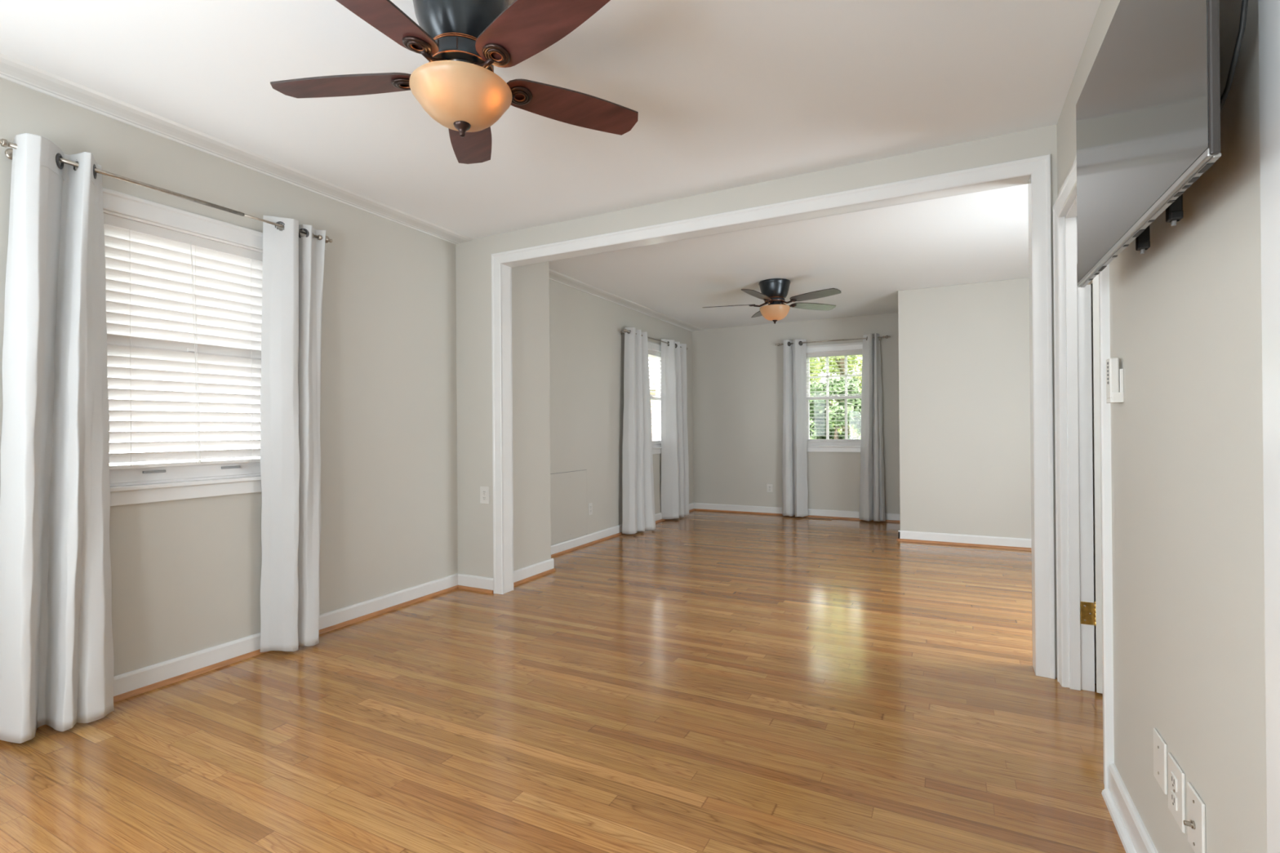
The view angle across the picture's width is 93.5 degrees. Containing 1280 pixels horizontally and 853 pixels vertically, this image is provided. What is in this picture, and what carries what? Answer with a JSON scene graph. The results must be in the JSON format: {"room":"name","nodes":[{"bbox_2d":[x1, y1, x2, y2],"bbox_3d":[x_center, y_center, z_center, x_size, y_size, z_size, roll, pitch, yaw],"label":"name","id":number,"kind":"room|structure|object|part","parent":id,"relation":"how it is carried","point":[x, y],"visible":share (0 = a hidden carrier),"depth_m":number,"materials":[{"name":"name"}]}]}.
{"room":"empty living room","nodes":[
{"label":"empty living room","id":0,"kind":"room"},
{"bbox_2d":[0,77,693,676],"bbox_3d":[-1.389,-0.083,4.259,0.160,2.440,9.309,-1,0,27],"label":"wall","id":1,"kind":"structure","parent":0,"point":[186,574],"depth_m":3.51,"materials":[{"name":"paint"}]},
{"bbox_2d":[0,138,332,243],"bbox_3d":[-2.035,-1.009,2.713,0.118,0.054,1.360,-1,0,27],"label":"curtain rod","id":2,"kind":"object","parent":1,"relation":"attached to","point":[4,143],"visible":0.68,"depth_m":2.57,"materials":[{"name":"silver metal"}]},
{"bbox_2d":[0,133,114,743],"bbox_3d":[-2.193,0.033,2.261,0.172,2.181,0.320,-1,0,34],"label":"curtain","id":3,"kind":"object","parent":2,"relation":"hanging from","point":[57,659],"visible":0.99,"depth_m":2.25,"materials":[{"name":"white fabric"}]},
{"bbox_2d":[260,214,326,652],"bbox_3d":[-1.752,0.032,3.095,0.141,2.181,0.322,-1,0,33],"label":"curtain","id":4,"kind":"object","parent":2,"relation":"hanging from","point":[292,282],"visible":1,"depth_m":3.03,"materials":[{"name":"white fabric"}]},
{"bbox_2d":[102,186,262,506],"bbox_3d":[-2.111,-0.325,2.820,0.194,1.313,0.970,-1,0,27],"label":"window","id":5,"kind":"structure","parent":1,"relation":"in","point":[145,485],"depth_m":2.73,"materials":[{"name":"paint"}]},
{"bbox_3d":[-2.046,-0.365,2.787,0.020,1.235,0.940,-1,0,27],"label":"casing","id":6,"kind":"part","parent":5,"relation":"part of","materials":[{"name":"paint"}]},
{"bbox_2d":[103,213,262,470],"bbox_3d":[-2.079,-0.352,2.804,0.067,1.066,0.738,-1,0,27],"label":"blind","id":7,"kind":"object","parent":5,"relation":"attached to","point":[166,289],"visible":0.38,"depth_m":2.76,"materials":[{"name":"white plastic"}]},
{"bbox_3d":[-2.090,-0.863,2.809,0.052,0.045,0.738,-1,0,27],"label":"head rail","id":8,"kind":"part","parent":7,"relation":"part of","materials":[{"name":"white plastic"}]},
{"bbox_3d":[-2.082,0.173,2.806,0.050,0.016,0.738,-1,0,27],"label":"rail","id":9,"kind":"part","parent":7,"relation":"part of","materials":[{"name":"white plastic"}]},
{"bbox_3d":[-2.085,-0.337,2.807,0.053,1.016,0.504,-1,0,27],"label":"ladder cord","id":10,"kind":"part","parent":7,"relation":"part of","materials":[{"name":"white fabric"}]},
{"bbox_3d":[-2.056,-0.341,2.787,0.010,1.030,0.038,-1,0,27],"label":"pull cord","id":11,"kind":"part","parent":7,"relation":"part of","materials":[{"name":"white fabric"}]},
{"bbox_3d":[-2.106,-0.054,2.818,0.030,0.591,0.746,-1,0,27],"label":"sash","id":12,"kind":"part","parent":5,"relation":"part of","materials":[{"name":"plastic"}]},
{"bbox_3d":[-2.049,0.261,2.788,0.064,0.020,0.970,-1,0,27],"label":"sill","id":13,"kind":"part","parent":5,"relation":"part of","materials":[{"name":"paint"}]},
{"bbox_2d":[0,573,458,740],"bbox_3d":[-2.347,1.089,2.161,0.032,0.098,4.700,-1,0,27],"label":"baseboard","id":14,"kind":"structure","parent":1,"relation":"attached to","point":[137,682],"depth_m":2.92,"materials":[{"name":"paint"}]},
{"bbox_2d":[0,53,472,244],"bbox_3d":[-2.306,-1.294,2.138,0.165,0.016,4.700,-1,0,27],"label":"trim","id":15,"kind":"structure","parent":1,"relation":"attached to","point":[11,69],"depth_m":2.72,"materials":[{"name":"paint"}]},
{"bbox_2d":[550,469,586,544],"bbox_3d":[-0.670,0.725,5.462,0.008,0.624,0.705,-1,0,27],"label":"access panel","id":16,"kind":"object","parent":1,"relation":"attached to","point":[568,490],"visible":0.74,"depth_m":5.49,"materials":[{"name":"paint"}]},
{"bbox_2d":[588,502,592,515],"bbox_3d":[-0.479,0.800,5.831,0.009,0.115,0.070,-1,0,27],"label":"wall outlet","id":17,"kind":"object","parent":1,"relation":"attached to","point":[590,505],"visible":1,"depth_m":5.83,"materials":[{"name":"white plastic"}]},
{"bbox_2d":[513,502,694,586],"bbox_3d":[-0.105,1.084,6.186,0.347,0.098,4.309,-1,0,27],"label":"baseboard","id":18,"kind":"structure","parent":1,"relation":"attached to","point":[566,546],"depth_m":5.40,"materials":[{"name":"paint"}]},
{"bbox_3d":[-0.948,1.125,4.543,0.347,0.020,0.615,-1,0,27],"label":"shoe moulding","id":19,"kind":"part","parent":18,"relation":"part of","materials":[{"name":"brown wood"}]},
{"bbox_2d":[548,268,702,331],"bbox_3d":[-0.070,-1.298,6.494,0.165,0.016,3.726,-1,0,27],"label":"trim","id":20,"kind":"structure","parent":1,"relation":"attached to","point":[555,276],"depth_m":6.13,"materials":[{"name":"paint"}]},
{"bbox_2d":[620,328,688,350],"bbox_3d":[0.185,-0.996,7.036,0.118,0.054,1.710,-1,0,27],"label":"curtain rod","id":21,"kind":"object","parent":1,"relation":"attached to","point":[624,330],"visible":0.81,"depth_m":6.74,"materials":[{"name":"silver metal"}]},
{"bbox_2d":[622,327,655,534],"bbox_3d":[0.005,0.036,6.462,0.204,2.166,0.510,-1,0,27],"label":"curtain","id":22,"kind":"object","parent":21,"relation":"hanging from","point":[637,477],"visible":1,"depth_m":6.39,"materials":[{"name":"white fabric"}]},
{"bbox_2d":[660,338,688,519],"bbox_3d":[0.448,0.035,7.410,0.155,2.166,0.606,-1,0,34],"label":"curtain","id":23,"kind":"object","parent":21,"relation":"hanging from","point":[674,493],"visible":1,"depth_m":7.28,"materials":[{"name":"white fabric"}]},
{"bbox_2d":[647,341,662,454],"bbox_3d":[0.113,-0.329,7.152,0.194,1.313,0.970,-1,0,27],"label":"window","id":24,"kind":"structure","parent":1,"relation":"in","point":[656,448],"depth_m":7.46,"materials":[{"name":"paint"}]},
{"bbox_3d":[0.178,-0.369,7.119,0.020,1.235,0.940,-1,0,27],"label":"casing","id":25,"kind":"part","parent":24,"relation":"part of","materials":[{"name":"paint"}]},
{"bbox_2d":[648,350,661,444],"bbox_3d":[0.139,-0.340,7.139,0.054,1.098,0.738,-1,0,27],"label":"blind","id":26,"kind":"object","parent":24,"relation":"attached to","point":[655,355],"visible":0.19,"depth_m":7.22,"materials":[{"name":"white plastic"}]},
{"bbox_3d":[0.134,-0.866,7.141,0.052,0.045,0.738,-1,0,27],"label":"head rail","id":27,"kind":"part","parent":26,"relation":"part of","materials":[{"name":"white plastic"}]},
{"bbox_3d":[0.139,-0.325,7.139,0.053,1.048,0.504,-1,0,27],"label":"ladder cord","id":28,"kind":"part","parent":26,"relation":"part of","materials":[{"name":"white fabric"}]},
{"bbox_3d":[0.084,-0.603,7.167,0.030,0.571,0.746,-1,0,27],"label":"sash","id":29,"kind":"part","parent":24,"relation":"part of","materials":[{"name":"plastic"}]},
{"bbox_3d":[0.118,-0.058,7.150,0.030,0.591,0.746,-1,0,27],"label":"sash","id":30,"kind":"part","parent":24,"relation":"part of","materials":[{"name":"plastic"}]},
{"bbox_2d":[511,262,551,570],"bbox_3d":[-0.978,-0.085,4.539,0.315,2.440,0.583,-1,0,27],"label":"wall","id":31,"kind":"structure","parent":0,"point":[530,282],"depth_m":4.51,"materials":[{"name":"paint"}]},
{"bbox_2d":[0,0,1101,329],"bbox_3d":[0.628,-1.397,3.110,5.100,0.150,9.709,-1,0,27],"label":"ceiling","id":32,"kind":"structure","parent":0,"point":[725,94],"depth_m":2.50,"materials":[{"name":"paint"}]},
{"bbox_2d":[270,0,638,164],"bbox_3d":[-0.549,-1.096,1.779,1.147,0.442,1.111,-1,0,27],"label":"ceiling fan","id":33,"kind":"object","parent":32,"relation":"hanging from","point":[462,42],"visible":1,"depth_m":1.73,"materials":[{"name":"brown wood"}]},
{"bbox_3d":[-0.894,-1.052,1.857,0.473,0.033,0.146,0,0,6],"label":"blade","id":34,"kind":"part","parent":33,"relation":"part of","materials":[{"name":"brown wood"}]},
{"bbox_3d":[-0.685,-1.054,1.490,0.149,0.033,0.474,-1,0,27],"label":"blade","id":35,"kind":"part","parent":33,"relation":"part of","materials":[{"name":"brown wood"}]},
{"bbox_3d":[-0.683,-1.048,1.824,0.149,0.040,0.077,0,0,21],"label":"blade arm","id":36,"kind":"part","parent":33,"relation":"part of","materials":[{"name":"brown metal"}]},
{"bbox_3d":[-0.595,-1.049,1.687,0.077,0.040,0.152,-1,0,27],"label":"blade arm","id":37,"kind":"part","parent":33,"relation":"part of","materials":[{"name":"brown metal"}]},
{"bbox_3d":[-0.537,-0.963,1.817,0.297,0.109,0.297,-1,0,27],"label":"lamp shade","id":38,"kind":"part","parent":33,"relation":"part of","materials":[{"name":"orange glass"}]},
{"bbox_3d":[-0.611,-1.053,2.168,0.146,0.033,0.473,0,0,-12],"label":"blade","id":39,"kind":"part","parent":33,"relation":"part of","materials":[{"name":"brown wood"}]},
{"bbox_3d":[-0.436,-1.050,1.712,0.149,0.040,0.077,-1,0,27],"label":"blade arm","id":40,"kind":"part","parent":33,"relation":"part of","materials":[{"name":"brown metal"}]},
{"bbox_3d":[-0.416,-1.050,1.897,0.149,0.040,0.077,0,0,-15],"label":"blade arm","id":41,"kind":"part","parent":33,"relation":"part of","materials":[{"name":"brown metal"}]},
{"bbox_3d":[-0.273,-1.057,1.576,0.473,0.033,0.146,-1,0,42],"label":"blade","id":42,"kind":"part","parent":33,"relation":"part of","materials":[{"name":"brown wood"}]},
{"bbox_3d":[-0.226,-1.056,1.995,0.473,0.033,0.146,0,0,-30],"label":"blade","id":43,"kind":"part","parent":33,"relation":"part of","materials":[{"name":"brown wood"}]},
{"bbox_2d":[702,278,840,324],"bbox_3d":[1.197,-1.130,5.467,1.266,0.378,1.241,-1,0,27],"label":"ceiling fan","id":44,"kind":"object","parent":32,"relation":"hanging from","point":[774,291],"visible":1,"depth_m":5.39,"materials":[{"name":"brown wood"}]},
{"bbox_3d":[0.826,-1.121,5.599,0.485,0.033,0.140,0,0,15],"label":"blade","id":45,"kind":"part","parent":44,"relation":"part of","materials":[{"name":"wood"}]},
{"bbox_3d":[1.002,-1.123,5.142,0.152,0.032,0.486,-1,0,27],"label":"blade","id":46,"kind":"part","parent":44,"relation":"part of","materials":[{"name":"wood"}]},
{"bbox_3d":[1.204,-1.123,5.911,0.140,0.033,0.485,0,0,-3],"label":"blade","id":47,"kind":"part","parent":44,"relation":"part of","materials":[{"name":"wood"}]},
{"bbox_3d":[1.085,-1.118,5.537,0.167,0.042,0.056,0,0,8],"label":"blade arm","id":48,"kind":"part","parent":44,"relation":"part of","materials":[{"name":"brown metal"}]},
{"bbox_3d":[1.145,-1.119,5.370,0.056,0.042,0.167,-1,0,27],"label":"blade arm","id":49,"kind":"part","parent":44,"relation":"part of","materials":[{"name":"brown metal"}]},
{"bbox_3d":[1.230,-1.028,5.494,0.273,0.120,0.273,-1,0,27],"label":"lamp shade","id":50,"kind":"part","parent":44,"relation":"part of","materials":[{"name":"orange glass"}]},
{"bbox_3d":[1.321,-1.121,5.374,0.167,0.042,0.056,-1,0,44],"label":"blade arm","id":51,"kind":"part","parent":44,"relation":"part of","materials":[{"name":"brown metal"}]},
{"bbox_3d":[1.372,-1.121,5.544,0.167,0.042,0.056,0,0,-28],"label":"blade arm","id":52,"kind":"part","parent":44,"relation":"part of","materials":[{"name":"brown metal"}]},
{"bbox_3d":[1.618,-1.126,5.647,0.485,0.033,0.140,0,0,-21],"label":"blade","id":53,"kind":"part","parent":44,"relation":"part of","materials":[{"name":"brown wood"}]},
{"bbox_3d":[1.495,-1.127,5.172,0.140,0.033,0.485,0,0,-39],"label":"blade","id":54,"kind":"part","parent":44,"relation":"part of","materials":[{"name":"wood"}]},
{"bbox_2d":[0,510,1125,852],"bbox_3d":[0.647,1.178,3.102,5.100,0.120,9.709,-1,0,27],"label":"floor","id":55,"kind":"structure","parent":0,"point":[698,682],"depth_m":2.23,"materials":[{"name":"brown wood"}]},
{"bbox_2d":[805,517,832,519],"bbox_3d":[2.165,1.116,7.286,0.300,0.006,0.100,-1,0,27],"label":"floor vent","id":56,"kind":"object","parent":55,"relation":"in","point":[818,518],"visible":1,"depth_m":7.28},
{"bbox_2d":[455,124,1096,684],"bbox_3d":[0.816,-0.102,3.234,4.700,2.440,0.100,-1,0,27],"label":"wall","id":57,"kind":"structure","parent":0,"point":[473,257],"depth_m":3.80,"materials":[{"name":"paint"}]},
{"bbox_2d":[457,573,493,593],"bbox_3d":[-1.140,1.086,4.165,0.320,0.098,0.032,-1,0,27],"label":"baseboard","id":58,"kind":"structure","parent":57,"relation":"attached to","point":[467,582],"depth_m":4.16,"materials":[{"name":"paint"}]},
{"bbox_3d":[-1.143,1.125,4.158,0.320,0.020,0.017,-1,0,27],"label":"shoe moulding","id":59,"kind":"part","parent":58,"relation":"part of","materials":[{"name":"brown wood"}]},
{"bbox_2d":[480,486,488,503],"bbox_3d":[-1.069,0.472,4.141,0.080,0.118,0.009,-1,0,27],"label":"wall outlet","id":60,"kind":"object","parent":57,"relation":"attached to","point":[484,491],"visible":1,"depth_m":4.14,"materials":[{"name":"white plastic"}]},
{"bbox_2d":[491,154,1055,679],"bbox_3d":[0.436,-0.033,3.429,3.171,2.308,0.140,-1,0,27],"label":"trim","id":61,"kind":"structure","parent":57,"relation":"attached to","point":[1035,171],"depth_m":2.94,"materials":[{"name":"paint"}]},
{"bbox_2d":[692,312,899,513],"bbox_3d":[2.888,-0.106,7.160,4.800,2.440,0.160,-1,0,27],"label":"wall","id":62,"kind":"structure","parent":0,"point":[737,371],"depth_m":7.75,"materials":[{"name":"paint"}]},
{"bbox_2d":[766,484,773,493],"bbox_3d":[1.659,0.789,7.697,0.075,0.115,0.009,-1,0,27],"label":"wall outlet","id":63,"kind":"object","parent":62,"relation":"attached to","point":[769,486],"visible":1,"depth_m":7.69,"materials":[{"name":"white plastic"}]},
{"bbox_2d":[775,335,890,346],"bbox_3d":[2.315,-1.026,7.292,1.335,0.054,0.128,-1,0,27],"label":"curtain rod","id":64,"kind":"object","parent":62,"relation":"attached to","point":[886,336],"visible":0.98,"depth_m":7.24,"materials":[{"name":"silver metal"}]},
{"bbox_2d":[782,338,808,516],"bbox_3d":[1.890,0.017,7.426,0.323,2.181,0.153,-1,0,27],"label":"curtain","id":65,"kind":"object","parent":64,"relation":"hanging from","point":[794,464],"visible":1,"depth_m":7.42,"materials":[{"name":"white fabric"}]},
{"bbox_2d":[859,333,885,521],"bbox_3d":[2.698,0.010,7.029,0.293,2.181,0.136,-1,0,27],"label":"curtain","id":66,"kind":"object","parent":64,"relation":"hanging from","point":[872,495],"visible":1,"depth_m":7.01,"materials":[{"name":"white fabric"}]},
{"bbox_2d":[805,342,862,452],"bbox_3d":[2.411,-0.346,7.386,0.970,1.313,0.194,-1,0,27],"label":"window","id":67,"kind":"structure","parent":62,"relation":"in","point":[811,446],"depth_m":7.37,"materials":[{"name":"paint"}]},
{"bbox_3d":[2.386,0.241,7.326,0.970,0.020,0.064,-1,0,27],"label":"sill","id":68,"kind":"part","parent":67,"relation":"part of","materials":[{"name":"paint"}]},
{"bbox_3d":[2.412,-0.075,7.382,0.746,0.591,0.030,-1,0,27],"label":"sash","id":69,"kind":"part","parent":67,"relation":"part of","materials":[{"name":"plastic"}]},
{"bbox_3d":[2.423,-0.620,7.413,0.746,0.571,0.030,-1,0,27],"label":"sash","id":70,"kind":"part","parent":67,"relation":"part of","materials":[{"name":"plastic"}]},
{"bbox_3d":[2.378,-0.385,7.321,0.940,1.235,0.020,-1,0,27],"label":"casing","id":71,"kind":"part","parent":67,"relation":"part of","materials":[{"name":"paint"}]},
{"bbox_2d":[806,351,862,442],"bbox_3d":[2.398,-0.356,7.360,0.738,1.098,0.054,-1,0,27],"label":"blind","id":72,"kind":"object","parent":67,"relation":"attached to","point":[851,353],"visible":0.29,"depth_m":7.36,"materials":[{"name":"white plastic"}]},
{"bbox_3d":[2.402,0.185,7.359,0.738,0.016,0.050,-1,0,27],"label":"rail","id":73,"kind":"part","parent":72,"relation":"part of","materials":[{"name":"white"}]},
{"bbox_3d":[2.394,-0.883,7.362,0.738,0.045,0.052,-1,0,27],"label":"head rail","id":74,"kind":"part","parent":72,"relation":"part of","materials":[{"name":"white plastic"}]},
{"bbox_2d":[897,277,1031,538],"bbox_3d":[3.715,-0.116,5.962,2.034,2.440,1.218,-1,0,27],"label":"wall","id":75,"kind":"structure","parent":0,"point":[964,373],"depth_m":5.62,"materials":[{"name":"paint"}]},
{"bbox_2d":[693,502,1031,550],"bbox_3d":[2.486,1.066,6.575,4.600,0.098,1.250,-1,0,27],"label":"baseboard","id":76,"kind":"structure","parent":75,"relation":"attached to","point":[1021,544],"depth_m":5.83,"materials":[{"name":"paint"}]},
{"bbox_3d":[3.658,1.095,5.974,1.966,0.020,1.250,-1,0,27],"label":"shoe moulding","id":77,"kind":"part","parent":76,"relation":"part of","materials":[{"name":"wood"}]},
{"bbox_2d":[1057,0,1266,852],"bbox_3d":[0.817,-0.110,0.536,0.100,2.440,4.700,-1,0,27],"label":"wall","id":78,"kind":"structure","parent":0,"point":[1188,629],"depth_m":1.18,"materials":[{"name":"paint"}]},
{"bbox_2d":[1053,157,1114,788],"bbox_3d":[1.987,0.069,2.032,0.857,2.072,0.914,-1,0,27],"label":"door frame","id":79,"kind":"structure","parent":78,"relation":"in","point":[1076,607],"depth_m":2.53,"materials":[{"name":"paint"}]},
{"bbox_2d":[1106,357,1124,403],"bbox_3d":[1.341,-0.130,1.703,0.034,0.126,0.050,-1,0,27],"label":"thermostat","id":80,"kind":"object","parent":78,"relation":"attached to","point":[1114,375],"visible":1,"depth_m":1.69,"materials":[{"name":"white plastic"}]},
{"bbox_2d":[1101,763,1158,852],"bbox_3d":[1.176,1.060,1.359,0.032,0.098,1.020,-1,0,27],"label":"baseboard","id":81,"kind":"structure","parent":78,"relation":"attached to","point":[1135,837],"depth_m":1.63,"materials":[{"name":"paint"}]},
{"bbox_3d":[1.169,1.099,1.362,0.017,0.020,1.020,-1,0,27],"label":"shoe moulding","id":82,"kind":"part","parent":81,"relation":"part of","materials":[{"name":"paint"}]},
{"bbox_2d":[1135,194,1183,253],"bbox_3d":[1.088,-0.587,1.245,0.058,0.406,0.270,-1,0,27],"label":"mount","id":83,"kind":"object","parent":78,"relation":"attached to","point":[1174,212],"depth_m":1.15,"materials":[{"name":"black plastic"}]},
{"bbox_3d":[1.128,-0.592,1.331,0.050,0.397,0.024,-1,0,27],"label":"hook rail","id":84,"kind":"part","parent":83,"relation":"part of","materials":[{"name":"black metal"}]},
{"bbox_2d":[1075,0,1221,287],"bbox_3d":[1.028,-0.640,1.256,0.042,0.514,0.915,-1,0,26],"label":"television","id":85,"kind":"object","parent":83,"relation":"attached to","point":[1148,106],"visible":1,"depth_m":1.13,"materials":[{"name":"grey glass"}]},
{"bbox_3d":[1.017,-0.642,1.262,0.012,0.510,0.915,-1,0,26],"label":"frame","id":86,"kind":"part","parent":85,"relation":"part of","materials":[{"name":"grey metal"}]},
{"bbox_2d":[1220,0,1248,111],"bbox_3d":[0.924,-0.730,0.927,0.047,0.486,0.111,-1,0,27],"label":"power cable","id":87,"kind":"object","parent":85,"relation":"attached to","point":[1244,2],"visible":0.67,"depth_m":0.90,"materials":[{"name":"black rubber"}]},
{"bbox_3d":[1.032,-0.592,1.145,0.050,0.397,0.024,-1,0,27],"label":"hook rail","id":88,"kind":"part","parent":83,"relation":"part of","materials":[{"name":"black metal"}]},
{"bbox_2d":[1153,728,1167,795],"bbox_3d":[1.207,0.775,1.398,0.007,0.115,0.086,-1,0,27],"label":"blank plate","id":89,"kind":"object","parent":78,"relation":"attached to","point":[1160,747],"visible":1,"depth_m":1.39,"materials":[{"name":"white plastic"}]},
{"bbox_2d":[1167,752,1186,833],"bbox_3d":[1.156,0.787,1.299,0.009,0.125,0.096,-1,0,27],"label":"wall outlet","id":90,"kind":"object","parent":78,"relation":"attached to","point":[1176,776],"visible":1,"depth_m":1.29,"materials":[{"name":"white plastic"}]},
{"bbox_2d":[1170,771,1177,791],"bbox_3d":[1.153,0.767,1.300,0.004,0.028,0.034,-1,0,27],"label":"receptacle","id":91,"kind":"object","parent":90,"relation":"attached to","point":[1173,774],"depth_m":1.30,"materials":[{"name":"white plastic"}]},
{"bbox_2d":[1170,790,1177,810],"bbox_3d":[1.154,0.807,1.300,0.004,0.028,0.034,-1,0,27],"label":"receptacle","id":92,"kind":"object","parent":90,"relation":"attached to","point":[1173,793],"depth_m":1.30,"materials":[{"name":"white plastic"}]},
{"bbox_2d":[1182,782,1205,852],"bbox_3d":[1.097,0.787,1.198,0.022,0.122,0.084,-1,0,27],"label":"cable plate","id":93,"kind":"object","parent":78,"relation":"attached to","point":[1196,807],"visible":1,"depth_m":1.19,"materials":[{"name":"white plastic"}]},
{"bbox_2d":[1257,0,1279,852],"bbox_3d":[0.916,-0.110,0.853,0.014,2.440,0.115,-1,0,27],"label":"trim","id":94,"kind":"structure","parent":78,"relation":"attached to","point":[1268,10],"depth_m":0.88,"materials":[{"name":"paint"}]},
{"label":"outside","id":95,"kind":"structure","parent":0,"visible":0},
{"bbox_2d":[109,457,258,465],"bbox_3d":[7.644,1.783,25.809,70.000,0.100,37.100,-1,0,27],"label":"ground","id":96,"kind":"structure","parent":95,"point":[257,457],"depth_m":34.46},
{"bbox_2d":[648,357,656,440],"bbox_3d":[-0.033,-0.419,22.498,6.600,4.400,6.800,-1,0,27],"label":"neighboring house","id":97,"kind":"structure","parent":96,"relation":"on","point":[654,432],"depth_m":18.85,"materials":[{"name":"white"}]},
{"bbox_2d":[808,376,861,439],"bbox_3d":[3.900,0.376,11.855,1.936,2.801,1.905,-1,0,27],"label":"leafy shrub","id":98,"kind":"object","parent":96,"relation":"on","point":[851,405],"visible":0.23,"depth_m":11.51,"materials":[{"name":"green plant"}]},
{"bbox_2d":[809,355,862,439],"bbox_3d":[4.943,-1.065,14.535,3.208,5.577,3.216,-1,0,27],"label":"leafy tree","id":99,"kind":"object","parent":96,"relation":"on","point":[853,357],"visible":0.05,"depth_m":14.89,"materials":[{"name":"green plant"}]}
]}

